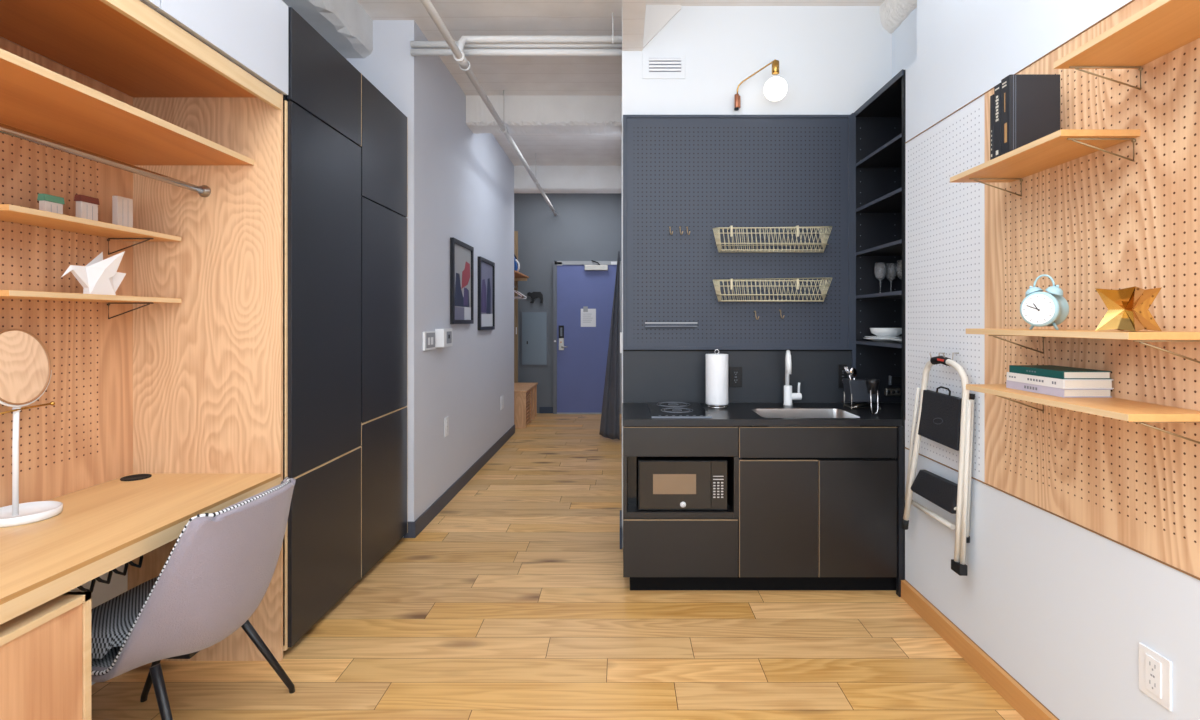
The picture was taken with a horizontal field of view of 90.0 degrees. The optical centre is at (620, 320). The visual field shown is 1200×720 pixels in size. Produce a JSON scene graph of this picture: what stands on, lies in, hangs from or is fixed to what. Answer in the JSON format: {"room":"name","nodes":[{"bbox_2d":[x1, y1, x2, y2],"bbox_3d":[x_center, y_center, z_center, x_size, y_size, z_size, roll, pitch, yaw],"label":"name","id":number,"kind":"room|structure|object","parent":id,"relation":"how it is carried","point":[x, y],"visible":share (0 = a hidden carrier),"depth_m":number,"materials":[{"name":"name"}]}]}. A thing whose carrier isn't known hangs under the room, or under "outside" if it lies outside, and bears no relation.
{"room":"studio apartment","nodes":[
{"label":"studio apartment","id":0,"kind":"room"},
{"bbox_2d":[2,37,127,685],"bbox_3d":[-2.038,-0.265,3.175,0.125,3.250,11.550,0,0,0],"label":"wall","id":1,"kind":"structure","parent":0,"point":[102,593],"depth_m":2.30,"materials":[{"name":"beige wood"}]},
{"bbox_2d":[0,37,132,506],"bbox_3d":[-1.963,-0.142,0.900,0.022,1.504,3.000,0,0,0],"label":"pegboard panel","id":2,"kind":"object","parent":1,"relation":"attached to","point":[83,440],"visible":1,"depth_m":2.11,"materials":[{"name":"beige wood"}]},
{"bbox_2d":[0,204,180,254],"bbox_3d":[-1.849,-0.293,2.050,0.204,0.083,0.671,0,0,0],"label":"wall shelf","id":3,"kind":"object","parent":2,"relation":"attached to","point":[8,212],"visible":1,"depth_m":2.01,"materials":[{"name":"brown wood"}]},
{"bbox_2d":[37,194,64,213],"bbox_3d":[-1.850,-0.371,1.949,0.026,0.073,0.070,0,0,0],"label":"box","id":4,"kind":"object","parent":3,"relation":"on","point":[50,203],"visible":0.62,"depth_m":1.94,"materials":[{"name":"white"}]},
{"bbox_2d":[74,195,99,220],"bbox_3d":[-1.850,-0.383,2.079,0.026,0.097,0.073,0,0,0],"label":"box","id":5,"kind":"object","parent":3,"relation":"on","point":[86,206],"visible":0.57,"depth_m":2.06,"materials":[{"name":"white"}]},
{"bbox_2d":[112,196,132,227],"bbox_3d":[-1.850,-0.396,2.228,0.020,0.124,0.069,0,0,0],"label":"books","id":6,"kind":"object","parent":3,"relation":"on","point":[122,207],"visible":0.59,"depth_m":2.21,"materials":[{"name":"white paper"}]},
{"bbox_2d":[0,290,180,318],"bbox_3d":[-1.849,-0.048,2.050,0.204,0.083,0.671,0,0,0],"label":"wall shelf","id":7,"kind":"object","parent":2,"relation":"attached to","point":[5,294],"visible":1,"depth_m":1.99,"materials":[{"name":"brown wood"}]},
{"bbox_2d":[62,251,125,294],"bbox_3d":[-1.830,-0.172,2.089,0.048,0.166,0.261,0,0,0],"label":"bird","id":8,"kind":"object","parent":7,"relation":"on","point":[100,276],"visible":0.93,"depth_m":2.10},
{"bbox_2d":[0,48,253,164],"bbox_3d":[-1.708,-0.633,0.899,0.485,0.022,2.999,0,0,0],"label":"shelf","id":9,"kind":"object","parent":2,"relation":"attached to","point":[34,98],"visible":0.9,"depth_m":1.88,"materials":[{"name":"beige wood"}]},
{"bbox_2d":[0,474,280,624],"bbox_3d":[-1.655,0.637,0.899,0.592,0.055,2.999,0,0,0],"label":"desk","id":10,"kind":"object","parent":1,"relation":"attached to","point":[101,528],"visible":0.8,"depth_m":1.76,"materials":[{"name":"brown wood"}]},
{"bbox_2d":[0,329,62,527],"bbox_3d":[-1.861,0.317,1.860,0.193,0.586,0.204,0,0,-40],"label":"mirror","id":11,"kind":"object","parent":10,"relation":"on","point":[25,362],"visible":1,"depth_m":1.86,"materials":[{"name":"white mirror"}]},
{"bbox_2d":[0,501,62,527],"bbox_3d":[-1.853,0.596,1.855,0.188,0.027,0.188,0,0,0],"label":"tray","id":12,"kind":"object","parent":11,"relation":"attached to","point":[29,512],"depth_m":1.86,"materials":[{"name":"white"}]},
{"bbox_2d":[77,555,142,592],"bbox_3d":[-1.528,0.703,1.773,0.184,0.073,0.354,0,0,0],"label":"cable tray","id":13,"kind":"object","parent":10,"relation":"attached to","point":[131,563],"visible":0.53,"depth_m":1.70,"materials":[{"name":"black metal"}]},
{"bbox_2d":[120,474,151,480],"bbox_3d":[-1.884,0.607,2.331,0.096,0.005,0.096,0,0,0],"label":"cable grommet","id":14,"kind":"object","parent":10,"relation":"on","point":[137,476],"visible":1,"depth_m":2.33,"materials":[{"name":"black plastic"}]},
{"bbox_2d":[0,0,281,109],"bbox_3d":[-1.653,-0.878,0.900,0.593,0.067,3.000,0,0,0],"label":"shelf","id":15,"kind":"object","parent":1,"relation":"attached to","point":[128,47],"visible":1,"depth_m":1.96,"materials":[{"name":"beige wood"}]},
{"bbox_2d":[140,0,159,7],"bbox_3d":[-1.647,-1.093,1.076,0.605,0.359,1.352,0,0,0],"label":"upper cabinet","id":16,"kind":"object","parent":1,"relation":"attached to","point":[151,3],"visible":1,"depth_m":1.73,"materials":[{"name":"white"}]},
{"bbox_2d":[152,0,287,94],"bbox_3d":[-1.647,-1.093,2.092,0.605,0.359,0.672,0,0,0],"label":"upper cabinet","id":17,"kind":"object","parent":1,"relation":"attached to","point":[251,34],"visible":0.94,"depth_m":2.14,"materials":[{"name":"white paint"}]},
{"bbox_2d":[345,20,513,536],"bbox_3d":[-1.637,-0.265,5.535,0.675,3.250,3.530,0,0,0],"label":"wall","id":18,"kind":"structure","parent":0,"point":[461,181],"depth_m":4.44,"materials":[{"name":"white paint"}]},
{"bbox_2d":[282,0,372,57],"bbox_3d":[-1.768,-1.770,0.585,0.415,0.240,6.370,0,0,0],"label":"ceiling beam","id":19,"kind":"structure","parent":18,"relation":"attached to","point":[344,24],"depth_m":3.45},
{"bbox_2d":[423,331,434,350],"bbox_3d":[-1.291,0.133,4.043,0.018,0.125,0.225,0,0,0],"label":"light switch","id":20,"kind":"object","parent":18,"relation":"attached to","point":[428,336],"visible":1,"depth_m":4.01,"materials":[{"name":"white plastic"}]},
{"bbox_2d":[435,329,451,346],"bbox_3d":[-1.266,0.120,4.295,0.068,0.130,0.210,0,0,0],"label":"thermostat","id":21,"kind":"object","parent":18,"relation":"attached to","point":[443,337],"visible":1,"depth_m":4.19,"materials":[{"name":"white plastic"}]},
{"bbox_2d":[444,416,448,436],"bbox_3d":[-1.295,0.785,4.460,0.009,0.140,0.090,0,0,0],"label":"wall outlet","id":22,"kind":"object","parent":18,"relation":"attached to","point":[446,420],"visible":1,"depth_m":4.44,"materials":[{"name":"white plastic"}]},
{"bbox_2d":[404,425,514,537],"bbox_3d":[-1.324,1.310,5.529,0.072,0.100,3.543,0,0,0],"label":"baseboard","id":23,"kind":"structure","parent":18,"relation":"attached to","point":[415,528],"depth_m":4.59,"materials":[{"name":"grey wood"}]},
{"bbox_2d":[450,237,473,323],"bbox_3d":[-1.286,-0.306,4.870,0.027,0.658,0.620,0,0,0],"label":"framed picture","id":24,"kind":"object","parent":18,"relation":"attached to","point":[461,253],"visible":1,"depth_m":4.84,"materials":[{"name":"black"}]},
{"bbox_2d":[455,244,470,319],"bbox_3d":[-1.292,-0.306,4.870,0.012,0.594,0.556,0,0,0],"label":"print","id":25,"kind":"object","parent":24,"relation":"attached to","point":[462,251],"depth_m":4.88,"materials":[{"name":"multicoloured"}]},
{"bbox_2d":[478,256,494,329],"bbox_3d":[-1.286,-0.250,5.742,0.027,0.670,0.615,0,0,0],"label":"framed picture","id":26,"kind":"object","parent":18,"relation":"attached to","point":[486,268],"visible":1,"depth_m":5.74,"materials":[{"name":"black"}]},
{"bbox_2d":[481,261,492,326],"bbox_3d":[-1.292,-0.250,5.742,0.011,0.606,0.551,0,0,0],"label":"print","id":27,"kind":"object","parent":26,"relation":"attached to","point":[486,266],"depth_m":5.75,"materials":[{"name":"blue"}]},
{"bbox_2d":[466,96,621,133],"bbox_3d":[-0.647,-1.769,5.165,1.306,0.242,0.270,0,0,0],"label":"ceiling beam","id":28,"kind":"structure","parent":18,"relation":"attached to","point":[522,114],"depth_m":5.03,"materials":[{"name":"concrete"}]},
{"bbox_2d":[514,166,620,192],"bbox_3d":[-0.985,-1.742,7.410,1.981,0.296,0.220,0,0,0],"label":"ceiling beam","id":29,"kind":"structure","parent":18,"relation":"attached to","point":[552,179],"depth_m":7.30,"materials":[{"name":"paint"}]},
{"bbox_2d":[91,413,1024,719],"bbox_3d":[-0.150,1.385,3.139,3.900,0.050,11.693,0,0,0],"label":"floor","id":30,"kind":"structure","parent":0,"point":[515,601],"depth_m":2.50,"materials":[{"name":"brown wood"}]},
{"bbox_2d":[0,592,90,719],"bbox_3d":[-1.656,1.028,1.161,0.588,0.664,0.763,0,0,0],"label":"pedestal","id":31,"kind":"object","parent":30,"relation":"on","point":[45,650],"visible":1,"depth_m":1.44,"materials":[{"name":"beige wood"}]},
{"bbox_2d":[91,477,295,719],"bbox_3d":[-1.441,0.958,1.940,0.615,0.807,0.532,0,0,0],"label":"desk chair","id":32,"kind":"object","parent":30,"relation":"on","point":[220,567],"visible":0.94,"depth_m":1.77,"materials":[{"name":"grey fabric"}]},
{"bbox_2d":[91,576,157,658],"bbox_3d":[-1.487,0.934,1.950,0.418,0.078,0.443,0,0,0],"label":"seat cushion","id":33,"kind":"object","parent":32,"relation":"on","point":[112,620],"depth_m":1.80,"materials":[{"name":"fabric"}]},
{"bbox_2d":[128,93,282,660],"bbox_3d":[-1.667,0.224,2.408,0.614,2.272,0.015,0,0,0],"label":"plywood panel","id":34,"kind":"object","parent":30,"relation":"on","point":[208,365],"visible":0.51,"depth_m":2.40,"materials":[{"name":"beige wood"}]},
{"bbox_2d":[0,123,210,196],"bbox_3d":[-1.664,-0.518,0.900,0.048,0.048,3.000,0,0,0],"label":"rail","id":35,"kind":"object","parent":34,"relation":"attached to","point":[203,191],"visible":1,"depth_m":1.90,"materials":[{"name":"silver metal"}]},
{"bbox_2d":[283,7,361,650],"bbox_3d":[-1.643,0.043,2.756,0.615,2.633,0.671,0,0,0],"label":"tall cabinet","id":36,"kind":"object","parent":30,"relation":"on","point":[322,106],"visible":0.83,"depth_m":2.66,"materials":[{"name":"black"}]},
{"bbox_2d":[359,75,407,576],"bbox_3d":[-1.643,0.043,3.424,0.615,2.633,0.664,0,0,0],"label":"tall cabinet","id":37,"kind":"object","parent":30,"relation":"on","point":[384,148],"visible":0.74,"depth_m":3.38,"materials":[{"name":"black"}]},
{"bbox_2d":[514,231,517,382],"bbox_3d":[-1.715,0.035,8.613,0.470,2.650,0.025,0,0,0],"label":"plywood panel","id":38,"kind":"object","parent":30,"relation":"on","point":[515,232],"visible":0.21,"depth_m":8.60,"materials":[{"name":"beige wood"}]},
{"bbox_2d":[514,270,528,280],"bbox_3d":[-1.635,-0.604,8.050,0.630,0.058,1.099,0,0,0],"label":"closet shelf","id":39,"kind":"object","parent":38,"relation":"attached to","point":[518,276],"visible":0.36,"depth_m":8.43,"materials":[{"name":"beige wood"}]},
{"bbox_2d":[514,383,537,427],"bbox_3d":[-1.485,1.121,8.088,0.590,0.478,1.005,0,0,0],"label":"storage bench","id":40,"kind":"object","parent":30,"relation":"on","point":[525,394],"visible":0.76,"depth_m":7.72,"materials":[{"name":"brown wood"}]},
{"bbox_2d":[623,426,738,589],"bbox_3d":[0.298,0.941,3.260,0.573,0.838,0.581,0,0,0],"label":"base cabinet","id":41,"kind":"object","parent":30,"relation":"on","point":[663,549],"visible":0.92,"depth_m":2.97,"materials":[{"name":"black wood"}]},
{"bbox_2d":[627,457,726,509],"bbox_3d":[0.283,0.822,3.196,0.497,0.257,0.408,0,0,0],"label":"microwave","id":42,"kind":"object","parent":41,"relation":"in","point":[663,483],"visible":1,"depth_m":2.99,"materials":[{"name":"black metal"}]},
{"bbox_2d":[737,426,902,596],"bbox_3d":[0.988,0.940,3.253,0.807,0.840,0.594,0,0,0],"label":"base cabinet","id":43,"kind":"object","parent":30,"relation":"on","point":[818,505],"depth_m":2.97,"materials":[{"name":"black wood"}]},
{"bbox_2d":[622,403,902,425],"bbox_3d":[0.849,0.501,3.257,1.682,0.032,0.598,0,0,0],"label":"countertop","id":44,"kind":"structure","parent":43,"relation":"on","point":[633,414],"depth_m":3.02,"materials":[{"name":"black stone"}]},
{"bbox_2d":[647,402,711,417],"bbox_3d":[0.303,0.481,3.267,0.303,0.008,0.538,0,0,0],"label":"cooktop","id":45,"kind":"object","parent":44,"relation":"in","point":[656,409],"visible":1,"depth_m":3.20,"materials":[{"name":"black glass"}]},
{"bbox_2d":[705,349,727,407],"bbox_3d":[0.541,0.321,3.385,0.129,0.326,0.129,0,0,0],"label":"paper towel roll","id":46,"kind":"object","parent":44,"relation":"on","point":[716,364],"visible":1,"depth_m":3.33,"materials":[{"name":"white paper"}]},
{"bbox_2d":[783,350,801,405],"bbox_3d":[0.982,0.325,3.419,0.112,0.320,0.135,0,0,0],"label":"faucet","id":47,"kind":"object","parent":44,"relation":"on","point":[789,396],"visible":1,"depth_m":3.44,"materials":[{"name":"white metal"}]},
{"bbox_2d":[751,409,859,426],"bbox_3d":[0.961,0.585,3.160,0.496,0.200,0.319,0,0,0],"label":"sink","id":48,"kind":"object","parent":44,"relation":"in","point":[766,413],"visible":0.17,"depth_m":3.32,"materials":[{"name":"silver metal"}]},
{"bbox_2d":[843,378,880,408],"bbox_3d":[1.340,0.405,3.344,0.169,0.159,0.120,0,0,0],"label":"utensil caddy","id":49,"kind":"object","parent":44,"relation":"on","point":[855,390],"visible":0.82,"depth_m":3.30,"materials":[{"name":"grey metal"}]},
{"bbox_2d":[865,379,879,414],"bbox_3d":[1.306,0.393,3.115,0.072,0.179,0.072,0,0,0],"label":"measuring cup","id":50,"kind":"object","parent":44,"relation":"on","point":[872,385],"visible":1,"depth_m":3.09,"materials":[{"name":"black metal"}]},
{"bbox_2d":[851,69,905,419],"bbox_3d":[1.528,-0.377,3.274,0.323,1.723,0.648,0,0,0],"label":"shelving unit","id":51,"kind":"object","parent":44,"relation":"on","point":[877,124],"depth_m":3.57,"materials":[{"name":"black wood"}]},
{"bbox_2d":[874,263,886,292],"bbox_3d":[1.500,-0.243,3.470,0.068,0.185,0.068,0,0,0],"label":"wine glass","id":52,"kind":"object","parent":51,"relation":"on","point":[880,269],"visible":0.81,"depth_m":3.45,"materials":[{"name":"white"}]},
{"bbox_2d":[864,337,901,341],"bbox_3d":[1.510,0.106,3.430,0.236,0.020,0.236,0,0,0],"label":"plate","id":53,"kind":"object","parent":51,"relation":"on","point":[872,339],"visible":0.65,"depth_m":3.36,"materials":[{"name":"white ceramic"}]},
{"bbox_2d":[864,336,901,337],"bbox_3d":[1.515,0.098,3.430,0.230,0.020,0.230,0,0,0],"label":"plate","id":54,"kind":"object","parent":53,"relation":"on","point":[864,336],"visible":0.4,"depth_m":3.37,"materials":[{"name":"white ceramic"}]},
{"bbox_2d":[870,328,901,336],"bbox_3d":[1.520,0.066,3.430,0.184,0.052,0.184,0,0,0],"label":"bowl","id":55,"kind":"object","parent":54,"relation":"on","point":[880,332],"visible":0.86,"depth_m":3.37,"materials":[{"name":"white ceramic"}]},
{"bbox_2d":[886,263,896,291],"bbox_3d":[1.575,-0.243,3.500,0.068,0.185,0.068,0,0,0],"label":"wine glass","id":56,"kind":"object","parent":51,"relation":"on","point":[891,273],"visible":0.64,"depth_m":3.48,"materials":[{"name":"white"}]},
{"bbox_2d":[896,260,901,278],"bbox_3d":[1.560,-0.243,3.320,0.068,0.185,0.068,0,0,0],"label":"wine glass","id":57,"kind":"object","parent":51,"relation":"on","point":[899,262],"visible":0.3,"depth_m":3.31,"materials":[{"name":"white"}]},
{"bbox_2d":[514,193,620,412],"bbox_3d":[-0.887,-0.265,8.895,2.175,3.250,0.110,0,0,0],"label":"wall","id":58,"kind":"structure","parent":0,"point":[586,226],"depth_m":8.84,"materials":[{"name":"grey paint"}]},
{"bbox_2d":[521,311,547,365],"bbox_3d":[-1.275,0.258,8.824,0.400,0.810,0.032,0,0,0],"label":"electrical panel","id":59,"kind":"object","parent":58,"relation":"attached to","point":[534,324],"visible":1,"depth_m":8.81,"materials":[{"name":"grey metal"}]},
{"bbox_2d":[527,292,542,302],"bbox_3d":[-1.260,-0.345,8.819,0.234,0.169,0.038,0,0,0],"label":"hook","id":60,"kind":"object","parent":58,"relation":"attached to","point":[533,295],"visible":1,"depth_m":8.80,"materials":[{"name":"black metal"}]},
{"bbox_2d":[553,260,620,413],"bbox_3d":[-0.495,0.235,8.770,1.000,2.250,0.140,0,0,0],"label":"door","id":61,"kind":"structure","parent":58,"relation":"in","point":[580,354],"depth_m":8.80,"materials":[{"name":"blue"}]},
{"bbox_2d":[581,309,595,326],"bbox_3d":[-0.479,-0.047,8.793,0.221,0.265,0.003,0,0,0],"label":"notice","id":62,"kind":"object","parent":61,"relation":"attached to","point":[588,319],"visible":1,"depth_m":8.79,"materials":[{"name":"white paper"}]},
{"bbox_2d":[356,0,884,165],"bbox_3d":[-0.175,-1.940,3.200,3.950,0.100,11.600,0,0,0],"label":"ceiling","id":63,"kind":"structure","parent":0,"point":[515,75],"depth_m":4.16,"materials":[{"name":"paint"}]},
{"bbox_2d":[420,0,556,215],"bbox_3d":[-0.959,-1.714,3.170,0.064,0.353,11.340,0,0,0],"label":"pipe","id":64,"kind":"object","parent":63,"relation":"hanging from","point":[459,56],"visible":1,"depth_m":3.92,"materials":[{"name":"white metal"}]},
{"bbox_2d":[457,13,621,51],"bbox_3d":[-0.492,-1.738,3.644,0.996,0.305,0.127,0,0,0],"label":"ceiling pipe","id":65,"kind":"object","parent":63,"relation":"attached to","point":[612,39],"visible":0.86,"depth_m":3.66,"materials":[{"name":"white metal"}]},
{"bbox_2d":[879,0,916,32],"bbox_3d":[1.631,-1.853,2.475,0.171,0.262,2.250,0,0,0],"label":"duct","id":66,"kind":"object","parent":63,"relation":"attached to","point":[893,13],"visible":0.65,"depth_m":3.46,"materials":[{"name":"white"}]},
{"bbox_2d":[621,163,621,433],"bbox_3d":[0.063,-0.265,6.270,0.114,3.250,5.140,0,0,0],"label":"wall","id":67,"kind":"structure","parent":0,"point":[621,163],"depth_m":7.19,"materials":[{"name":"grey paint"}]},
{"bbox_2d":[599,251,619,439],"bbox_3d":[-0.142,0.285,6.880,0.054,2.130,0.417,0,0,-38],"label":"curtain","id":68,"kind":"object","parent":67,"relation":"hanging from","point":[610,416],"visible":1,"depth_m":6.79,"materials":[{"name":"grey fabric"}]},
{"bbox_2d":[622,6,891,547],"bbox_3d":[0.903,-0.265,3.650,1.794,3.250,0.100,0,0,0],"label":"wall","id":69,"kind":"structure","parent":0,"point":[833,60],"depth_m":3.60,"materials":[{"name":"white paint"}]},
{"bbox_2d":[410,49,621,55],"bbox_3d":[-0.649,-1.671,3.735,1.311,0.042,0.041,0,0,0],"label":"ceiling pipe","id":70,"kind":"object","parent":69,"relation":"attached to","point":[414,52],"visible":1,"depth_m":3.72,"materials":[{"name":"white metal"}]},
{"bbox_2d":[410,41,621,47],"bbox_3d":[-0.649,-1.721,3.735,1.311,0.042,0.041,0,0,0],"label":"ceiling pipe","id":71,"kind":"object","parent":69,"relation":"attached to","point":[414,44],"visible":0.8,"depth_m":3.72,"materials":[{"name":"white metal"}]},
{"bbox_2d":[622,0,645,50],"bbox_3d":[0.068,-1.755,2.300,0.120,0.270,2.600,0,0,0],"label":"ceiling beam","id":72,"kind":"structure","parent":69,"relation":"attached to","point":[633,11],"depth_m":3.28,"materials":[{"name":"paint"}]},
{"bbox_2d":[643,5,680,47],"bbox_3d":[0.244,-1.760,3.593,0.232,0.260,0.016,0,0,0],"label":"ceiling beam","id":73,"kind":"structure","parent":69,"relation":"attached to","point":[657,17],"depth_m":3.58,"materials":[{"name":"white paint"}]},
{"bbox_2d":[642,52,684,78],"bbox_3d":[0.257,-1.532,3.592,0.257,0.160,0.015,0,0,0],"label":"air vent","id":74,"kind":"object","parent":69,"relation":"in","point":[655,65],"visible":1,"depth_m":3.59,"materials":[{"name":"white metal"}]},
{"bbox_2d":[623,115,851,350],"bbox_3d":[0.690,-0.521,3.571,1.355,1.395,0.053,0,0,0],"label":"pegboard panel","id":75,"kind":"object","parent":69,"relation":"attached to","point":[701,174],"visible":1,"depth_m":3.55,"materials":[{"name":"metal"}]},
{"bbox_2d":[645,322,696,326],"bbox_3d":[0.296,0.021,3.542,0.308,0.030,0.021,0,0,0],"label":"rail","id":76,"kind":"object","parent":75,"relation":"attached to","point":[647,324],"visible":1,"depth_m":3.53,"materials":[{"name":"grey metal"}]},
{"bbox_2d":[713,226,831,251],"bbox_3d":[0.894,-0.482,3.489,0.706,0.155,0.123,0,0,0],"label":"wire basket","id":77,"kind":"object","parent":75,"relation":"hanging from","point":[823,236],"visible":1,"depth_m":3.45,"materials":[{"name":"beige"}]},
{"bbox_2d":[713,277,831,301],"bbox_3d":[0.894,-0.185,3.489,0.706,0.143,0.123,0,0,0],"label":"wire basket","id":78,"kind":"object","parent":75,"relation":"hanging from","point":[716,282],"visible":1,"depth_m":3.45,"materials":[{"name":"beige"}]},
{"bbox_2d":[623,351,854,402],"bbox_3d":[0.699,0.330,3.578,1.374,0.310,0.041,0,0,0],"label":"backsplash","id":79,"kind":"structure","parent":69,"relation":"attached to","point":[648,376],"depth_m":3.56,"materials":[{"name":"grey"}]},
{"bbox_2d":[729,367,741,386],"bbox_3d":[0.679,0.331,3.552,0.077,0.120,0.009,0,0,0],"label":"wall outlet","id":80,"kind":"object","parent":79,"relation":"attached to","point":[735,373],"visible":1,"depth_m":3.55,"materials":[{"name":"black plastic"}]},
{"bbox_2d":[838,364,846,387],"bbox_3d":[1.313,0.327,3.552,0.050,0.140,0.009,0,0,0],"label":"wall outlet","id":81,"kind":"object","parent":79,"relation":"attached to","point":[842,373],"visible":0.74,"depth_m":3.55,"materials":[{"name":"black plastic"}]},
{"bbox_2d":[734,59,786,110],"bbox_3d":[0.795,-1.373,3.469,0.327,0.238,0.131,0,0,30],"label":"wall lamp","id":82,"kind":"object","parent":69,"relation":"attached to","point":[775,88],"visible":1,"depth_m":3.40,"materials":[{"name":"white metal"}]},
{"bbox_2d":[772,60,778,74],"bbox_3d":[0.881,-1.445,3.420,0.042,0.074,0.042,0,0,0],"label":"socket","id":83,"kind":"object","parent":82,"relation":"attached to","point":[775,63],"depth_m":3.40,"materials":[{"name":"gold metal"}]},
{"bbox_2d":[892,7,916,77],"bbox_3d":[1.673,-1.573,3.280,0.094,0.635,0.640,0,0,0],"label":"wall","id":84,"kind":"structure","parent":0,"point":[904,38],"depth_m":3.43,"materials":[{"name":"white paint"}]},
{"bbox_2d":[905,0,1199,719],"bbox_3d":[1.560,-0.265,0.179,0.320,3.250,5.558,0,0,0],"label":"wall","id":85,"kind":"structure","parent":0,"point":[1064,608],"depth_m":2.04,"materials":[{"name":"white paint"}]},
{"bbox_2d":[902,75,904,579],"bbox_3d":[1.395,0.065,2.966,0.007,2.590,0.019,0,0,0],"label":"end panel","id":86,"kind":"object","parent":85,"relation":"attached to","point":[903,75],"visible":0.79,"depth_m":2.96,"materials":[{"name":"black"}]},
{"bbox_2d":[905,94,984,481],"bbox_3d":[1.404,-0.126,2.633,0.010,1.494,0.648,0,0,0],"label":"pegboard panel","id":87,"kind":"object","parent":85,"relation":"attached to","point":[945,220],"visible":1,"depth_m":2.60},
{"bbox_2d":[901,580,1057,719],"bbox_3d":[1.389,1.317,0.177,0.022,0.085,5.555,0,0,0],"label":"baseboard","id":88,"kind":"structure","parent":85,"relation":"attached to","point":[1026,705],"depth_m":2.32,"materials":[{"name":"brown wood"}]},
{"bbox_2d":[904,0,1199,719],"bbox_3d":[1.402,0.199,0.177,0.012,2.152,5.555,0,0,0],"label":"trim","id":89,"kind":"structure","parent":85,"relation":"attached to","point":[1135,550],"depth_m":1.99,"materials":[{"name":"brown"}]},
{"bbox_2d":[985,0,1199,577],"bbox_3d":[1.404,-0.126,0.854,0.010,1.494,2.908,0,0,0],"label":"pegboard panel","id":90,"kind":"object","parent":85,"relation":"attached to","point":[1099,219],"visible":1,"depth_m":1.71,"materials":[{"name":"beige wood"}]},
{"bbox_2d":[950,129,1139,195],"bbox_3d":[1.291,-0.475,1.887,0.215,0.083,0.544,0,0,0],"label":"wall shelf","id":91,"kind":"object","parent":90,"relation":"attached to","point":[1062,146],"visible":1,"depth_m":1.78,"materials":[{"name":"beige wood"}]},
{"bbox_2d":[990,94,993,159],"bbox_3d":[1.255,-0.621,1.926,0.130,0.208,0.020,0,0,0],"label":"book","id":92,"kind":"object","parent":91,"relation":"on","point":[991,96],"visible":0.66,"depth_m":1.92,"materials":[{"name":"black paper"}]},
{"bbox_2d":[994,83,1000,157],"bbox_3d":[1.262,-0.632,1.898,0.145,0.232,0.034,0,0,0],"label":"book","id":93,"kind":"object","parent":91,"relation":"on","point":[997,89],"visible":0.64,"depth_m":1.90,"materials":[{"name":"black paper"}]},
{"bbox_2d":[1001,74,1059,154],"bbox_3d":[1.267,-0.636,1.858,0.155,0.238,0.044,0,0,0],"label":"book","id":94,"kind":"object","parent":91,"relation":"on","point":[1030,103],"visible":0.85,"depth_m":1.84,"materials":[{"name":"black paper"}]},
{"bbox_2d":[966,384,1199,443],"bbox_3d":[1.291,0.258,1.730,0.215,0.083,0.660,0,0,0],"label":"wall shelf","id":95,"kind":"object","parent":90,"relation":"attached to","point":[1142,413],"visible":0.8,"depth_m":1.54,"materials":[{"name":"beige wood"}]},
{"bbox_2d":[1006,380,1111,396],"bbox_3d":[1.322,0.204,1.825,0.140,0.024,0.250,0,0,0],"label":"book","id":96,"kind":"object","parent":95,"relation":"on","point":[1058,392],"visible":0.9,"depth_m":1.72,"materials":[{"name":"beige paper"}]},
{"bbox_2d":[1007,372,1113,388],"bbox_3d":[1.321,0.179,1.820,0.142,0.026,0.250,0,0,0],"label":"book","id":97,"kind":"object","parent":96,"relation":"on","point":[1024,378],"visible":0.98,"depth_m":1.70,"materials":[{"name":"beige paper"}]},
{"bbox_2d":[1009,365,1111,378],"bbox_3d":[1.321,0.154,1.817,0.138,0.022,0.235,0,0,0],"label":"book","id":98,"kind":"object","parent":97,"relation":"on","point":[1052,371],"visible":1,"depth_m":1.75,"materials":[{"name":"green paper"}]},
{"bbox_2d":[966,329,1199,362],"bbox_3d":[1.291,0.067,1.730,0.215,0.083,0.660,0,0,0],"label":"wall shelf","id":99,"kind":"object","parent":90,"relation":"attached to","point":[1141,337],"visible":1,"depth_m":1.49,"materials":[{"name":"beige wood"}]},
{"bbox_2d":[1020,274,1068,329],"bbox_3d":[1.242,-0.055,1.762,0.078,0.164,0.103,0,0,-31],"label":"alarm clock","id":100,"kind":"object","parent":99,"relation":"on","point":[1038,308],"visible":1,"depth_m":1.74,"materials":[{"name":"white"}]},
{"bbox_2d":[1095,286,1160,331],"bbox_3d":[1.264,-0.029,1.495,0.134,0.108,0.092,0,0,-25],"label":"sculpture","id":101,"kind":"object","parent":99,"relation":"on","point":[1127,308],"visible":1,"depth_m":1.48,"materials":[{"name":"gold metal"}]},
{"bbox_2d":[1053,0,1199,89],"bbox_3d":[1.286,-0.661,0.614,0.225,0.083,2.028,0,0,0],"label":"wall shelf","id":102,"kind":"object","parent":90,"relation":"attached to","point":[1162,27],"visible":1,"depth_m":1.46,"materials":[{"name":"beige wood"}]},
{"bbox_2d":[1139,642,1171,710],"bbox_3d":[1.395,0.928,1.570,0.009,0.127,0.094,0,0,0],"label":"wall outlet","id":103,"kind":"object","parent":85,"relation":"attached to","point":[1155,670],"visible":1,"depth_m":1.56,"materials":[{"name":"white plastic"}]},
{"bbox_2d":[1145,654,1161,698],"bbox_3d":[1.393,0.928,1.570,0.004,0.091,0.045,0,0,0],"label":"receptacle","id":104,"kind":"object","parent":103,"relation":"attached to","point":[1153,662],"depth_m":1.57,"materials":[{"name":"white plastic"}]},
{"bbox_3d":[1.366,0.155,2.593,0.066,0.037,0.005,0,0,0],"label":"hook","id":105,"kind":"object","parent":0,"visible":0},
{"bbox_2d":[901,356,974,575],"bbox_3d":[1.357,0.573,2.603,0.058,0.855,0.576,0,0,0],"label":"step ladder","id":106,"kind":"object","parent":105,"relation":"hanging from","point":[944,419],"visible":1,"depth_m":2.46,"materials":[{"name":"white metal"}]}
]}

